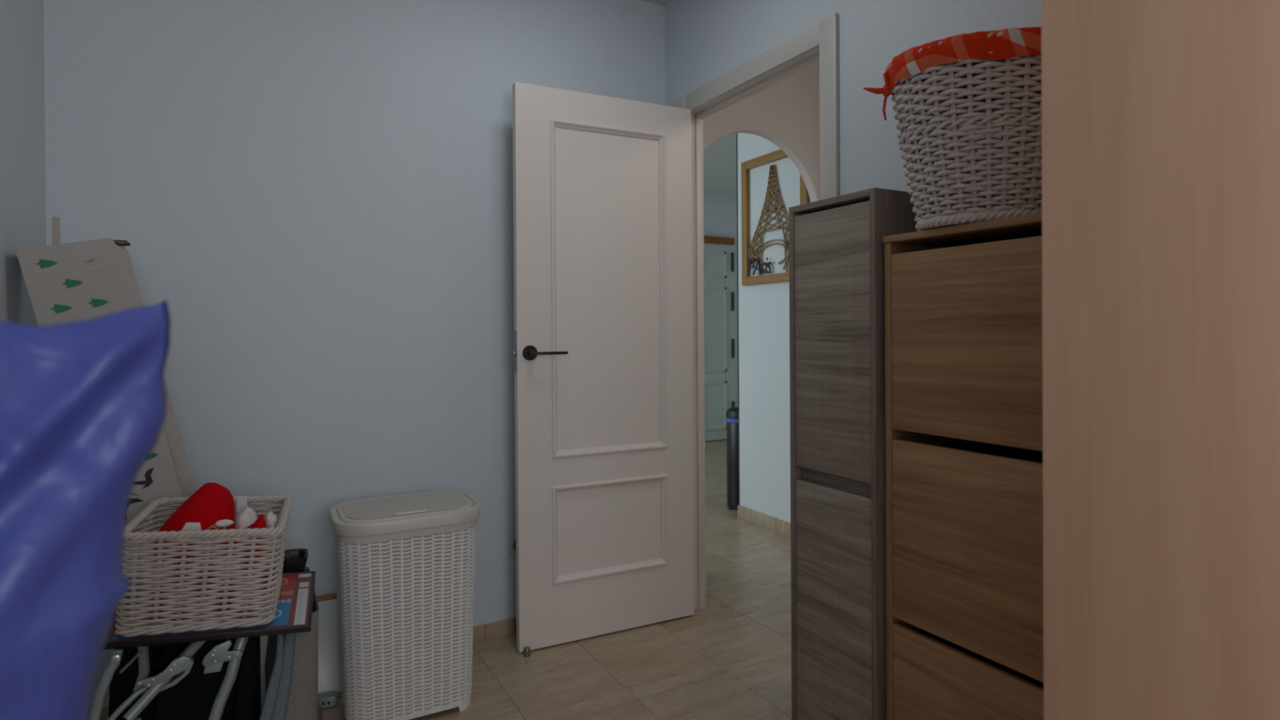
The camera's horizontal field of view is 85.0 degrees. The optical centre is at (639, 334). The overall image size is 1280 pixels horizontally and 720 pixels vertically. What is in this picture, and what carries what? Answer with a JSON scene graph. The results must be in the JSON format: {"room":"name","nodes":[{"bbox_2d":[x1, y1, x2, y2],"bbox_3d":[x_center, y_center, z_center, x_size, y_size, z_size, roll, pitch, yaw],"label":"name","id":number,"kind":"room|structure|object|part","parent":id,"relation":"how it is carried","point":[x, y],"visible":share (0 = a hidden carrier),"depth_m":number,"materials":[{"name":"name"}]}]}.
{"room":"storage room","nodes":[
{"label":"storage room","id":0,"kind":"room"},
{"bbox_2d":[0,0,46,326],"bbox_3d":[-0.723,-0.116,0.148,0.100,2.542,4.163,-1,0,-29],"label":"wall","id":1,"kind":"structure","parent":0,"point":[22,91],"depth_m":1.77,"materials":[{"name":"paint"}]},
{"bbox_2d":[43,0,665,708],"bbox_3d":[-0.857,-0.127,2.514,2.169,2.542,0.100,-1,0,-29],"label":"wall","id":2,"kind":"structure","parent":0,"point":[317,195],"depth_m":2.35,"materials":[{"name":"paint"}]},
{"bbox_2d":[53,216,59,244],"bbox_3d":[-1.670,-0.043,2.000,0.015,0.589,0.006,-1,0,-29],"label":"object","id":3,"kind":"object","parent":2,"relation":"attached to","point":[55,220],"visible":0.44,"depth_m":2.00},
{"bbox_2d":[88,617,516,719],"bbox_3d":[-0.778,1.114,2.496,2.069,0.058,0.012,-1,0,-29],"label":"baseboard","id":4,"kind":"structure","parent":2,"relation":"attached to","point":[500,628],"depth_m":2.61,"materials":[{"name":"tile"}]},
{"bbox_2d":[507,534,515,556],"bbox_3d":[-0.465,0.803,2.670,0.080,0.080,0.010,-1,0,-29],"label":"wall socket","id":5,"kind":"object","parent":2,"relation":"attached to","point":[512,538],"visible":0.37,"depth_m":2.65,"materials":[{"name":"plastic"}]},
{"bbox_2d":[321,439,791,719],"bbox_3d":[0.517,1.172,2.923,5.928,0.080,8.000,-1,0,-29],"label":"floor","id":6,"kind":"structure","parent":0,"point":[730,659],"depth_m":2.44,"materials":[{"name":"tile"}]},
{"bbox_2d":[0,299,170,719],"bbox_3d":[-0.528,0.562,0.466,0.361,1.180,0.220,-1,0,-29],"label":"plastic bag","id":7,"kind":"object","parent":6,"relation":"on","point":[83,403],"visible":1,"depth_m":0.52,"materials":[{"name":"blue plastic"}]},
{"bbox_2d":[15,237,196,530],"bbox_3d":[-1.315,0.452,1.870,0.511,1.395,0.154,-1,0,-35],"label":"ironing board","id":8,"kind":"object","parent":6,"relation":"on","point":[85,280],"visible":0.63,"depth_m":1.75,"materials":[{"name":"white fabric"}]},
{"bbox_2d":[35,258,57,268],"bbox_3d":[-1.438,-0.174,1.692,0.041,0.025,0.001,-16,9,-34],"label":"print","id":9,"kind":"object","parent":8,"relation":"attached to","point":[43,264],"depth_m":1.69},
{"bbox_2d":[51,303,71,313],"bbox_3d":[-1.415,-0.066,1.709,0.041,0.025,0.001,-16,9,-34],"label":"print","id":10,"kind":"object","parent":8,"relation":"attached to","point":[58,308],"depth_m":1.71},
{"bbox_2d":[62,278,83,288],"bbox_3d":[-1.398,-0.128,1.721,0.041,0.025,0.001,-16,9,-34],"label":"print","id":11,"kind":"object","parent":8,"relation":"attached to","point":[69,283],"depth_m":1.72},
{"bbox_2d":[88,297,108,307],"bbox_3d":[-1.357,-0.082,1.750,0.041,0.025,0.001,-16,9,-34],"label":"print","id":12,"kind":"object","parent":8,"relation":"attached to","point":[95,303],"depth_m":1.75},
{"bbox_2d":[146,453,158,460],"bbox_3d":[-1.270,0.313,1.808,0.038,0.023,0.001,-16,9,-34],"label":"print","id":13,"kind":"object","parent":8,"relation":"on","point":[153,455],"depth_m":1.81},
{"bbox_2d":[88,635,261,719],"bbox_3d":[-1.042,0.906,1.577,0.328,0.480,0.183,-1,0,-29],"label":"folded chair","id":14,"kind":"object","parent":6,"relation":"on","point":[213,679],"visible":0.87,"depth_m":1.61,"materials":[{"name":"black fabric"}]},
{"bbox_3d":[-1.136,0.910,1.471,0.029,0.474,0.081,0,0,23],"label":"flat leg","id":15,"kind":"part","parent":14,"relation":"part of","materials":[{"name":"white metal"}]},
{"bbox_3d":[-1.028,0.920,1.627,0.194,0.450,0.012,-1,0,-29],"label":"fabric panel","id":16,"kind":"part","parent":14,"relation":"part of","materials":[{"name":"black fabric"}]},
{"bbox_2d":[103,571,315,649],"bbox_3d":[-1.021,0.655,1.692,0.416,0.048,0.398,-1,0,-24],"label":"poster board","id":17,"kind":"object","parent":14,"relation":"on","point":[294,611],"visible":0.33,"depth_m":1.58,"materials":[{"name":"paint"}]},
{"bbox_2d":[112,602,290,639],"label":"print","id":18,"kind":"object","parent":17,"relation":"on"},
{"bbox_2d":[114,495,292,637],"bbox_3d":[-1.022,0.534,1.670,0.326,0.245,0.362,-1,0,-24],"label":"wicker basket","id":19,"kind":"object","parent":17,"relation":"on","point":[136,616],"visible":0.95,"depth_m":1.52,"materials":[{"name":"white wicker"}]},
{"bbox_2d":[135,542,154,597],"bbox_3d":[-1.094,0.518,1.543,0.042,0.150,0.062,-1,0,-29],"label":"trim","id":20,"kind":"structure","parent":19,"relation":"in","point":[136,590],"depth_m":1.52,"materials":[{"name":"beige wicker"}]},
{"bbox_2d":[151,482,236,613],"bbox_3d":[-1.039,0.487,1.619,0.176,0.280,0.169,-1,0,-29],"label":"cloth","id":21,"kind":"object","parent":19,"relation":"in","point":[212,506],"visible":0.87,"depth_m":1.59,"materials":[{"name":"fabric"}]},
{"bbox_3d":[-0.946,0.429,1.587,0.037,0.017,0.017,-1,0,-29],"label":"white trim","id":22,"kind":"part","parent":21,"relation":"part of","materials":[{"name":"white fabric"}]},
{"bbox_2d":[236,495,247,515],"bbox_3d":[-1.043,0.466,1.829,0.024,0.085,0.011,-1,0,-24],"label":"paper tag","id":23,"kind":"object","parent":19,"relation":"in","point":[242,501],"visible":0.43,"depth_m":1.83,"materials":[{"name":"white paper"}]},
{"bbox_2d":[234,506,257,529],"bbox_3d":[-0.980,0.514,1.735,0.073,0.170,0.104,-1,0,-29],"label":"trim","id":24,"kind":"structure","parent":19,"relation":"in","point":[246,517],"depth_m":1.71,"materials":[{"name":"white fabric"}]},
{"bbox_2d":[235,514,266,599],"bbox_3d":[-0.922,0.526,1.656,0.068,0.192,0.101,-1,0,-29],"label":"hat","id":25,"kind":"object","parent":19,"relation":"in","point":[260,522],"visible":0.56,"depth_m":1.64,"materials":[{"name":"fabric"}]},
{"bbox_2d":[265,511,278,582],"bbox_3d":[-0.907,0.525,1.717,0.044,0.175,0.125,-1,0,-29],"label":"trim","id":26,"kind":"structure","parent":19,"relation":"in","point":[271,520],"depth_m":1.70,"materials":[{"name":"white fabric"}]},
{"bbox_2d":[274,608,282,617],"bbox_3d":[-0.898,0.657,1.636,0.106,0.001,0.092,4,-2,-24],"label":"print","id":27,"kind":"object","parent":17,"relation":"on","point":[280,612],"depth_m":1.65},
{"bbox_2d":[277,599,291,603],"bbox_3d":[-1.020,0.651,1.673,0.330,0.004,0.022,5,-2,-24],"label":"print","id":28,"kind":"object","parent":17,"relation":"on","point":[288,600],"depth_m":1.73},
{"bbox_2d":[281,577,288,585],"bbox_3d":[-0.991,0.657,1.848,0.106,0.002,0.092,5,-2,-24],"label":"print","id":29,"kind":"object","parent":17,"relation":"on","point":[286,580],"depth_m":1.87},
{"bbox_2d":[278,595,292,599],"bbox_3d":[-1.030,0.651,1.698,0.331,0.001,0.023,4,-1,-24],"label":"print","id":30,"kind":"object","parent":17,"relation":"on","point":[289,596],"depth_m":1.76},
{"bbox_2d":[279,591,293,595],"bbox_3d":[-1.042,0.651,1.726,0.331,0.001,0.027,4,-1,-24],"label":"print","id":31,"kind":"object","parent":17,"relation":"on","point":[286,592],"depth_m":1.78},
{"bbox_2d":[280,573,297,591],"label":"print","id":32,"kind":"object","parent":17,"relation":"on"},
{"bbox_3d":[-0.964,0.928,1.680,0.078,0.434,0.012,-1,0,-29],"label":"fabric panel","id":33,"kind":"part","parent":14,"relation":"part of","materials":[{"name":"black fabric"}]},
{"bbox_2d":[258,548,318,719],"bbox_3d":[-0.934,0.886,1.842,0.152,0.523,0.439,-1,0,-29],"label":"bag","id":34,"kind":"object","parent":6,"relation":"on","point":[291,660],"visible":0.6,"depth_m":1.68,"materials":[{"name":"black plastic"}]},
{"bbox_2d":[260,592,341,709],"bbox_3d":[-1.053,1.008,2.236,0.680,0.289,0.164,-1,0,-29],"label":"board","id":35,"kind":"object","parent":6,"relation":"on","point":[329,674],"visible":0.02,"depth_m":2.25,"materials":[{"name":"laminate"}]},
{"bbox_2d":[317,705,322,719],"bbox_3d":[-0.965,1.117,2.065,0.046,0.060,0.041,-1,0,-29],"label":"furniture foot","id":36,"kind":"object","parent":6,"relation":"on","point":[319,709],"visible":0.2,"depth_m":2.06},
{"bbox_2d":[317,691,337,708],"bbox_3d":[-1.003,1.115,2.139,0.143,0.054,0.040,0,0,-17],"label":"power adapter","id":37,"kind":"object","parent":6,"relation":"on","point":[330,699],"visible":0.66,"depth_m":2.14,"materials":[{"name":"white plastic"}]},
{"bbox_2d":[328,490,479,719],"bbox_3d":[-0.725,0.833,2.165,0.426,0.624,0.324,-1,0,-28],"label":"laundry hamper","id":38,"kind":"object","parent":6,"relation":"on","point":[405,566],"visible":1,"depth_m":2.04,"materials":[{"name":"beige plastic"}]},
{"bbox_3d":[-0.727,0.558,2.163,0.426,0.062,0.324,-1,0,-28],"label":"lid","id":39,"kind":"part","parent":38,"relation":"part of","materials":[{"name":"beige plastic"}]},
{"bbox_3d":[-0.727,0.524,2.163,0.355,0.005,0.252,-1,0,-28],"label":"woven panel","id":40,"kind":"part","parent":38,"relation":"part of","materials":[{"name":"beige plastic"}]},
{"bbox_2d":[523,646,530,657],"bbox_3d":[-0.401,1.126,2.478,0.025,0.029,0.025,-1,0,-29],"label":"stopper","id":41,"kind":"object","parent":6,"relation":"on","point":[526,651],"visible":1,"depth_m":2.47,"materials":[{"name":"metal"}]},
{"bbox_2d":[724,406,738,510],"bbox_3d":[0.665,0.798,4.544,0.216,0.650,0.216,0,0,13],"label":"pedal bin","id":42,"kind":"object","parent":6,"relation":"on","point":[731,414],"visible":0.47,"depth_m":4.48,"materials":[{"name":"black metal"}]},
{"bbox_3d":[0.663,0.505,4.542,0.208,0.064,0.208,-1,0,-29],"label":"lid","id":43,"kind":"part","parent":42,"relation":"part of","materials":[{"name":"black metal"}]},
{"bbox_2d":[788,187,959,719],"bbox_3d":[0.606,0.399,1.805,0.308,1.476,0.293,-1,0,-29],"label":"cabinet","id":44,"kind":"object","parent":6,"relation":"on","point":[837,262],"visible":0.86,"depth_m":1.71,"materials":[{"name":"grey wood"}]},
{"bbox_3d":[0.538,0.399,1.926,0.308,1.476,0.016,-1,0,-29],"label":"panel","id":45,"kind":"part","parent":44,"relation":"part of","materials":[{"name":"brown wood"}]},
{"bbox_3d":[0.601,-0.331,1.801,0.308,0.016,0.261,-1,0,-29],"label":"panel","id":46,"kind":"part","parent":44,"relation":"part of","materials":[{"name":"brown wood"}]},
{"bbox_3d":[0.479,0.018,1.734,0.017,0.656,0.257,-1,0,-29],"label":"door","id":47,"kind":"part","parent":44,"relation":"part of","materials":[{"name":"brown wood"}]},
{"bbox_3d":[0.483,0.731,1.737,0.017,0.695,0.257,-1,0,-29],"label":"door","id":48,"kind":"part","parent":44,"relation":"part of","materials":[{"name":"brown wood"}]},
{"bbox_3d":[0.673,0.400,1.684,0.308,1.476,0.016,-1,0,-29],"label":"panel","id":49,"kind":"part","parent":44,"relation":"part of","materials":[{"name":"brown wood"}]},
{"bbox_2d":[882,212,1044,719],"bbox_3d":[0.816,0.457,1.433,0.288,1.363,0.542,-1,0,-29],"label":"cabinet","id":50,"kind":"object","parent":6,"relation":"on","point":[963,303],"visible":0.59,"depth_m":1.43,"materials":[{"name":"brown wood"}]},
{"bbox_3d":[0.691,0.464,1.660,0.285,1.348,0.018,-1,0,-29],"label":"panel","id":51,"kind":"part","parent":50,"relation":"part of","materials":[{"name":"brown wood"}]},
{"bbox_2d":[862,26,1041,231],"bbox_3d":[0.720,-0.430,1.490,0.450,0.408,0.316,0,0,26],"label":"wicker basket","id":52,"kind":"object","parent":50,"relation":"on","point":[984,78],"visible":0.66,"depth_m":1.39,"materials":[{"name":"white wicker"}]},
{"bbox_3d":[0.811,-0.217,1.429,0.288,0.016,0.542,-1,0,-29],"label":"panel","id":53,"kind":"part","parent":50,"relation":"part of","materials":[{"name":"brown wood"}]},
{"bbox_3d":[0.697,0.016,1.366,0.016,0.395,0.497,-1,0,-29],"label":"drawer","id":54,"kind":"part","parent":50,"relation":"part of","materials":[{"name":"brown wood"}]},
{"bbox_3d":[0.700,0.439,1.368,0.016,0.402,0.497,-1,0,-29],"label":"drawer","id":55,"kind":"part","parent":50,"relation":"part of","materials":[{"name":"brown wood"}]},
{"bbox_3d":[0.702,0.855,1.370,0.016,0.398,0.497,-1,0,-29],"label":"drawer","id":56,"kind":"part","parent":50,"relation":"part of","materials":[{"name":"brown wood"}]},
{"bbox_3d":[0.939,0.464,1.501,0.006,1.347,0.500,-1,0,-29],"label":"panel","id":57,"kind":"part","parent":50,"relation":"part of","materials":[{"name":"brown wood"}]},
{"bbox_2d":[1041,0,1279,719],"bbox_3d":[1.227,0.001,0.357,0.625,2.280,1.720,-1,0,-29],"label":"wardrobe","id":58,"kind":"object","parent":6,"relation":"on","point":[1161,118],"visible":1,"depth_m":0.84,"materials":[{"name":"brown wood"}]},
{"bbox_2d":[703,202,737,441],"bbox_3d":[-1.369,-0.143,6.155,5.800,2.542,0.100,-1,0,-29],"label":"wall","id":59,"kind":"structure","parent":0,"point":[719,220],"depth_m":7.33,"materials":[{"name":"paint"}]},
{"bbox_2d":[703,194,737,205],"bbox_3d":[-0.182,-1.394,6.717,2.960,0.062,0.070,-1,0,-29],"label":"trim","id":60,"kind":"structure","parent":59,"relation":"attached to","point":[707,198],"depth_m":7.28,"materials":[{"name":"paint"}]},
{"bbox_2d":[703,235,737,440],"bbox_3d":[0.587,0.047,7.154,1.025,2.125,0.056,-1,0,-29],"label":"door","id":61,"kind":"structure","parent":59,"relation":"in","point":[720,253],"depth_m":7.29,"materials":[{"name":"paint"}]},
{"bbox_3d":[0.764,-0.727,7.244,0.315,0.270,0.012,-1,0,-29],"label":"panel moulding","id":62,"kind":"part","parent":61,"relation":"part of","materials":[{"name":"paint"}]},
{"bbox_3d":[0.768,-0.052,7.247,0.315,0.880,0.012,-1,0,-29],"label":"panel moulding","id":63,"kind":"part","parent":61,"relation":"part of","materials":[{"name":"paint"}]},
{"bbox_3d":[0.773,0.738,7.252,0.315,0.500,0.012,-1,0,-29],"label":"panel moulding","id":64,"kind":"part","parent":61,"relation":"part of","materials":[{"name":"paint"}]},
{"bbox_3d":[0.558,-0.979,7.141,0.980,0.073,0.049,-1,0,-29],"label":"frame","id":65,"kind":"part","parent":61,"relation":"part of","materials":[{"name":"orange wood"}]},
{"bbox_3d":[0.995,0.075,7.397,0.075,2.060,0.029,-1,0,-29],"label":"frame","id":66,"kind":"part","parent":61,"relation":"part of","materials":[{"name":"paint"}]},
{"bbox_2d":[642,0,819,198],"bbox_3d":[0.466,-1.459,2.890,5.850,0.100,8.000,-1,0,-29],"label":"ceiling","id":67,"kind":"structure","parent":0,"point":[720,156],"depth_m":5.91,"materials":[{"name":"paint"}]},
{"bbox_2d":[702,64,819,202],"bbox_3d":[0.510,-0.141,3.460,0.980,2.542,0.050,-1,0,-29],"label":"wall","id":68,"kind":"structure","parent":0,"point":[785,113],"depth_m":3.57,"materials":[{"name":"paint"}]},
{"bbox_2d":[737,65,820,522],"bbox_3d":[1.369,-0.145,3.027,0.100,2.542,2.957,-1,0,-29],"label":"wall","id":69,"kind":"structure","parent":0,"point":[764,370],"depth_m":4.09,"materials":[{"name":"paint"}]},
{"bbox_2d":[736,133,739,505],"bbox_3d":[0.647,-0.147,4.321,0.103,2.542,0.007,-1,0,-29],"label":"trim","id":70,"kind":"structure","parent":69,"relation":"attached to","point":[736,133],"depth_m":4.29,"materials":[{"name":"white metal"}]},
{"bbox_2d":[737,505,791,537],"bbox_3d":[1.302,1.089,3.052,0.014,0.075,2.862,-1,0,-29],"label":"baseboard","id":71,"kind":"structure","parent":69,"relation":"attached to","point":[780,526],"depth_m":4.07,"materials":[{"name":"tile"}]},
{"bbox_2d":[741,149,809,285],"bbox_3d":[0.762,-0.666,3.975,0.028,0.742,0.566,-1,0,-29],"label":"picture","id":72,"kind":"object","parent":69,"relation":"attached to","point":[771,184],"visible":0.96,"depth_m":4.02,"materials":[{"name":"white paper"}]},
{"bbox_2d":[665,0,1041,208],"bbox_3d":[1.105,-0.134,1.302,0.080,2.542,4.400,-1,0,-29],"label":"wall","id":73,"kind":"structure","parent":0,"point":[705,40],"depth_m":2.06,"materials":[{"name":"paint"}]},
{"bbox_2d":[512,81,694,652],"bbox_3d":[-0.107,0.115,2.638,0.747,2.030,0.094,-1,0,-27],"label":"door","id":74,"kind":"structure","parent":73,"relation":"in","point":[602,353],"depth_m":2.64,"materials":[{"name":"paint"}]},
{"bbox_3d":[-0.444,0.061,2.497,0.002,0.150,0.023,-1,0,-27],"label":"latch plate","id":75,"kind":"part","parent":74,"relation":"part of","materials":[{"name":"metal"}]},
{"bbox_3d":[-0.384,0.066,2.478,0.054,0.054,0.052,-1,0,-27],"label":"handle","id":76,"kind":"part","parent":74,"relation":"part of","materials":[{"name":"black metal"}]},
{"bbox_3d":[-0.318,0.066,2.485,0.131,0.010,0.010,-1,0,-27],"label":"lever","id":77,"kind":"part","parent":74,"relation":"part of","materials":[{"name":"black metal"}]},
{"bbox_3d":[-0.111,-0.169,2.644,0.475,1.233,0.019,-1,0,-27],"label":"panel moulding","id":78,"kind":"part","parent":74,"relation":"part of","materials":[{"name":"paint"}]},
{"bbox_3d":[-0.106,0.730,2.648,0.477,0.355,0.019,-1,0,-27],"label":"panel moulding","id":79,"kind":"part","parent":74,"relation":"part of","materials":[{"name":"paint"}]},
{"bbox_2d":[691,46,819,609],"bbox_3d":[0.420,0.104,2.538,0.086,2.062,0.829,-1,0,-29],"label":"trim","id":80,"kind":"structure","parent":73,"relation":"attached to","point":[810,59],"depth_m":2.87,"materials":[{"name":"paint"}]},
{"bbox_2d":[675,12,839,199],"bbox_3d":[0.380,0.081,2.511,0.014,2.108,0.912,-1,0,-29],"label":"trim","id":81,"kind":"structure","parent":73,"relation":"attached to","point":[824,34],"depth_m":2.16,"materials":[{"name":"paint"}]}
]}

